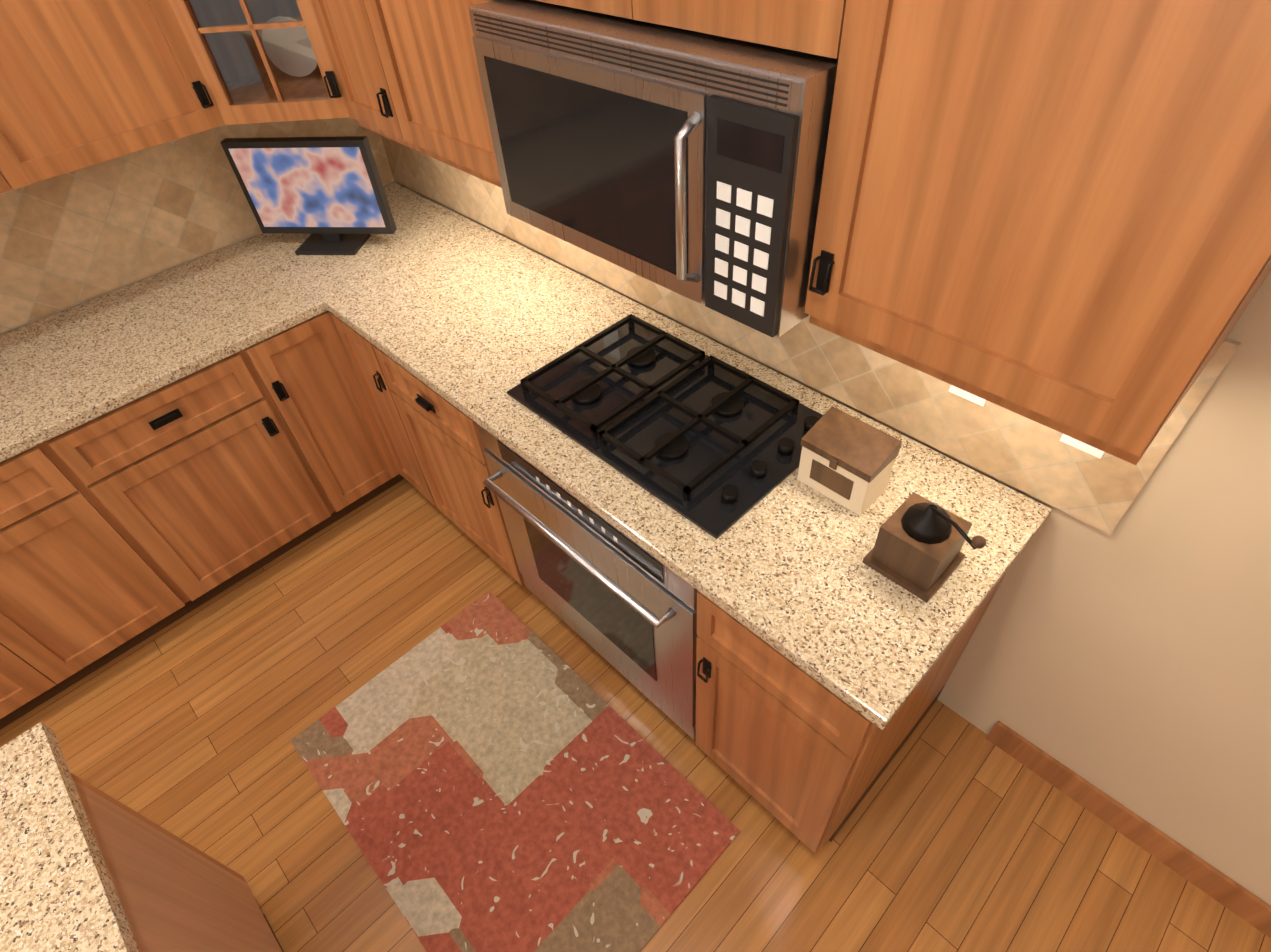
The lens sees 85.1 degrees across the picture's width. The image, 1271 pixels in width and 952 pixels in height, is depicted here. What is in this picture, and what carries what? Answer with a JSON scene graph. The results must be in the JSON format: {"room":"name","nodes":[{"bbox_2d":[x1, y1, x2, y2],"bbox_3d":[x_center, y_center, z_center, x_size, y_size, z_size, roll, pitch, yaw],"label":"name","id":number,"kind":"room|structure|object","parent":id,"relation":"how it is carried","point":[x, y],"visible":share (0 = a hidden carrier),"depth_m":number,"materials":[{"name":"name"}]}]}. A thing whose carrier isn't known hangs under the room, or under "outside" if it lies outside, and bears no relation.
{"room":"kitchen","nodes":[
{"label":"kitchen","id":0,"kind":"room"},
{"bbox_2d":[0,181,395,334],"bbox_3d":[-2.480,-0.490,1.609,4.035,2.750,0.100,-37,54,-27],"label":"wall","id":1,"kind":"structure","parent":0,"point":[138,280],"depth_m":2.37,"materials":[{"name":"paint"}]},
{"bbox_2d":[0,0,231,192],"bbox_3d":[-1.559,-1.361,1.584,0.652,1.150,0.377,-37,54,-27],"label":"upper cabinet","id":2,"kind":"object","parent":1,"relation":"attached to","point":[84,83],"depth_m":1.80,"materials":[{"name":"brown wood"}]},
{"bbox_2d":[0,117,391,332],"bbox_3d":[-1.832,-0.747,2.134,2.280,0.456,0.011,-37,54,-27],"label":"backsplash","id":3,"kind":"structure","parent":1,"relation":"attached to","point":[76,237],"depth_m":2.26,"materials":[{"name":"tile"}]},
{"bbox_2d":[164,0,335,124],"bbox_3d":[-1.056,-1.432,1.647,0.295,1.000,0.295,-37,54,-27],"label":"upper cabinet","id":4,"kind":"object","parent":0,"relation":"attached to","point":[255,60],"depth_m":2.03,"materials":[{"name":"brown wood"}]},
{"bbox_2d":[0,479,1270,951],"bbox_3d":[-0.618,2.950,0.109,6.650,0.100,7.800,-37,54,-27],"label":"floor","id":5,"kind":"structure","parent":0,"point":[956,833],"depth_m":1.96,"materials":[{"name":"brown wood"}]},
{"bbox_2d":[0,424,215,729],"bbox_3d":[-2.052,0.272,2.145,0.908,0.874,0.634,-37,54,-27],"label":"base cabinet","id":6,"kind":"object","parent":5,"relation":"on","point":[87,576],"depth_m":2.08,"materials":[{"name":"brown wood"}]},
{"bbox_2d":[0,182,485,455],"bbox_3d":[-1.582,-0.421,2.143,2.313,0.035,0.640,-37,54,-27],"label":"countertop","id":7,"kind":"structure","parent":6,"relation":"on","point":[61,369],"depth_m":2.18,"materials":[{"name":"beige stone"}]},
{"bbox_2d":[220,136,396,254],"bbox_3d":[-1.085,-0.947,2.335,0.490,0.360,0.140,3,46,7],"label":"television","id":8,"kind":"object","parent":7,"relation":"on","point":[328,194],"visible":0.98,"depth_m":2.30,"materials":[{"name":"black plastic"}]},
{"bbox_2d":[0,728,283,951],"bbox_3d":[-1.640,1.564,0.717,2.441,1.075,0.837,-37,54,-27],"label":"kitchen island","id":9,"kind":"object","parent":5,"relation":"on","point":[177,897],"depth_m":1.19,"materials":[{"name":"beige stone"}]},
{"bbox_2d":[32,722,143,951],"bbox_3d":[-1.695,1.277,0.504,2.462,0.035,0.693,-37,54,-27],"label":"island countertop","id":10,"kind":"structure","parent":9,"relation":"on","point":[117,922],"depth_m":1.11,"materials":[{"name":"beige stone"}]},
{"bbox_2d":[72,336,317,594],"bbox_3d":[-1.587,-0.078,2.446,0.681,0.874,0.634,-37,54,-27],"label":"base cabinet","id":11,"kind":"object","parent":5,"relation":"on","point":[186,449],"depth_m":2.20,"materials":[{"name":"brown wood"}]},
{"bbox_2d":[212,316,394,531],"bbox_3d":[-1.290,-0.281,2.619,0.377,0.874,0.675,-37,54,-27],"label":"base cabinet","id":12,"kind":"object","parent":5,"relation":"on","point":[291,385],"depth_m":2.37,"materials":[{"name":"brown wood"}]},
{"bbox_2d":[312,308,443,513],"bbox_3d":[-0.636,-0.316,2.599,0.688,0.874,0.352,-37,54,-27],"label":"base cabinet","id":13,"kind":"object","parent":5,"relation":"on","point":[361,364],"depth_m":2.41,"materials":[{"name":"brown wood"}]},
{"bbox_2d":[380,352,523,584],"bbox_3d":[-0.377,-0.159,2.426,0.648,0.874,0.589,-37,54,-27],"label":"base cabinet","id":14,"kind":"object","parent":5,"relation":"on","point":[450,447],"depth_m":2.18,"materials":[{"name":"brown wood"}]},
{"bbox_2d":[291,590,739,951],"bbox_3d":[-0.390,0.893,2.008,0.760,0.010,1.150,-37,54,-27],"label":"rug","id":15,"kind":"object","parent":5,"relation":"on","point":[490,771],"visible":1,"depth_m":1.97,"materials":[{"name":"red fabric"}]},
{"bbox_2d":[477,424,697,739],"bbox_3d":[0.082,0.184,2.056,0.702,0.873,0.766,-37,54,-27],"label":"oven","id":16,"kind":"object","parent":5,"relation":"on","point":[622,604],"visible":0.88,"depth_m":1.79,"materials":[{"name":"silver metal"}]},
{"bbox_2d":[685,580,1001,852],"bbox_3d":[0.518,0.455,1.758,0.648,0.874,0.413,-37,54,-27],"label":"base cabinet","id":17,"kind":"object","parent":5,"relation":"on","point":[803,752],"depth_m":1.53,"materials":[{"name":"brown wood"}]},
{"bbox_2d":[324,228,1051,735],"bbox_3d":[-0.059,-0.231,1.834,0.640,0.035,2.005,-37,54,-27],"label":"countertop","id":18,"kind":"structure","parent":17,"relation":"on","point":[477,315],"depth_m":1.50,"materials":[{"name":"beige stone"}]},
{"bbox_2d":[507,314,822,538],"bbox_3d":[0.078,-0.180,1.717,0.460,0.044,0.720,-37,54,-27],"label":"cooktop","id":19,"kind":"object","parent":18,"relation":"in","point":[711,445],"visible":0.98,"depth_m":1.68,"materials":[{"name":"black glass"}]},
{"bbox_2d":[797,406,901,515],"bbox_3d":[0.446,-0.030,1.470,0.110,0.146,0.166,-37,54,-27],"label":"box","id":20,"kind":"object","parent":18,"relation":"on","point":[846,460],"visible":1,"depth_m":1.44,"materials":[{"name":"beige wood"}]},
{"bbox_2d":[862,492,985,602],"bbox_3d":[0.559,0.111,1.291,0.140,0.193,0.182,-37,54,-27],"label":"coffee grinder","id":21,"kind":"object","parent":18,"relation":"on","point":[918,545],"visible":1,"depth_m":1.29,"materials":[{"name":"brown wood"}]},
{"bbox_2d":[396,182,1270,905],"bbox_3d":[1.602,-0.409,-0.094,0.100,4.600,7.700,-37,54,-27],"label":"wall","id":22,"kind":"structure","parent":0,"point":[1126,662],"depth_m":1.49,"materials":[{"name":"paint"}]},
{"bbox_2d":[300,0,411,148],"bbox_3d":[-0.642,-1.461,1.606,0.386,1.150,0.400,-37,54,-27],"label":"upper cabinet","id":23,"kind":"object","parent":22,"relation":"attached to","point":[347,40],"depth_m":1.84,"materials":[{"name":"brown wood"}]},
{"bbox_2d":[372,0,501,187],"bbox_3d":[-0.342,-1.260,1.408,0.358,1.120,0.645,-37,54,-27],"label":"upper cabinet","id":24,"kind":"object","parent":22,"relation":"attached to","point":[429,43],"depth_m":1.62,"materials":[{"name":"brown wood"}]},
{"bbox_2d":[535,0,847,79],"bbox_3d":[0.101,-1.082,0.932,0.358,0.738,0.768,-37,54,-27],"label":"upper cabinet","id":25,"kind":"object","parent":22,"relation":"attached to","point":[816,27],"depth_m":0.96,"materials":[{"name":"brown wood"}]},
{"bbox_2d":[468,0,838,337],"bbox_3d":[0.095,-0.650,1.315,0.475,0.398,0.752,-37,54,-27],"label":"microwave","id":26,"kind":"object","parent":25,"relation":"attached to","point":[689,164],"visible":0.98,"depth_m":1.14,"materials":[{"name":"silver metal"}]},
{"bbox_2d":[376,133,1240,533],"bbox_3d":[-0.031,-0.710,1.951,0.011,0.456,2.768,-37,54,-27],"label":"backsplash","id":27,"kind":"structure","parent":22,"relation":"attached to","point":[1025,454],"depth_m":1.58,"materials":[{"name":"tile"}]},
{"bbox_2d":[949,385,985,406],"bbox_3d":[0.689,-0.203,1.410,0.004,0.115,0.076,-37,54,-27],"label":"switch plate","id":28,"kind":"object","parent":22,"relation":"attached to","point":[957,391],"depth_m":1.44,"materials":[{"name":"white plastic"}]},
{"bbox_2d":[804,0,1270,464],"bbox_3d":[0.549,-0.651,0.744,0.358,1.120,0.591,-37,54,-27],"label":"upper cabinet","id":29,"kind":"object","parent":22,"relation":"attached to","point":[1053,213],"depth_m":0.84,"materials":[{"name":"brown wood"}]},
{"bbox_2d":[1059,434,1103,458],"bbox_3d":[0.851,-0.092,1.289,0.004,0.115,0.076,-37,54,-27],"label":"switch plate","id":30,"kind":"object","parent":22,"relation":"attached to","point":[1075,443],"depth_m":1.32,"materials":[{"name":"white plastic"}]},
{"bbox_2d":[986,720,1270,938],"bbox_3d":[1.447,1.018,1.675,0.012,0.100,1.200,-37,54,-27],"label":"baseboard","id":31,"kind":"structure","parent":22,"relation":"attached to","point":[1246,905],"depth_m":1.78,"materials":[{"name":"brown wood"}]}
]}

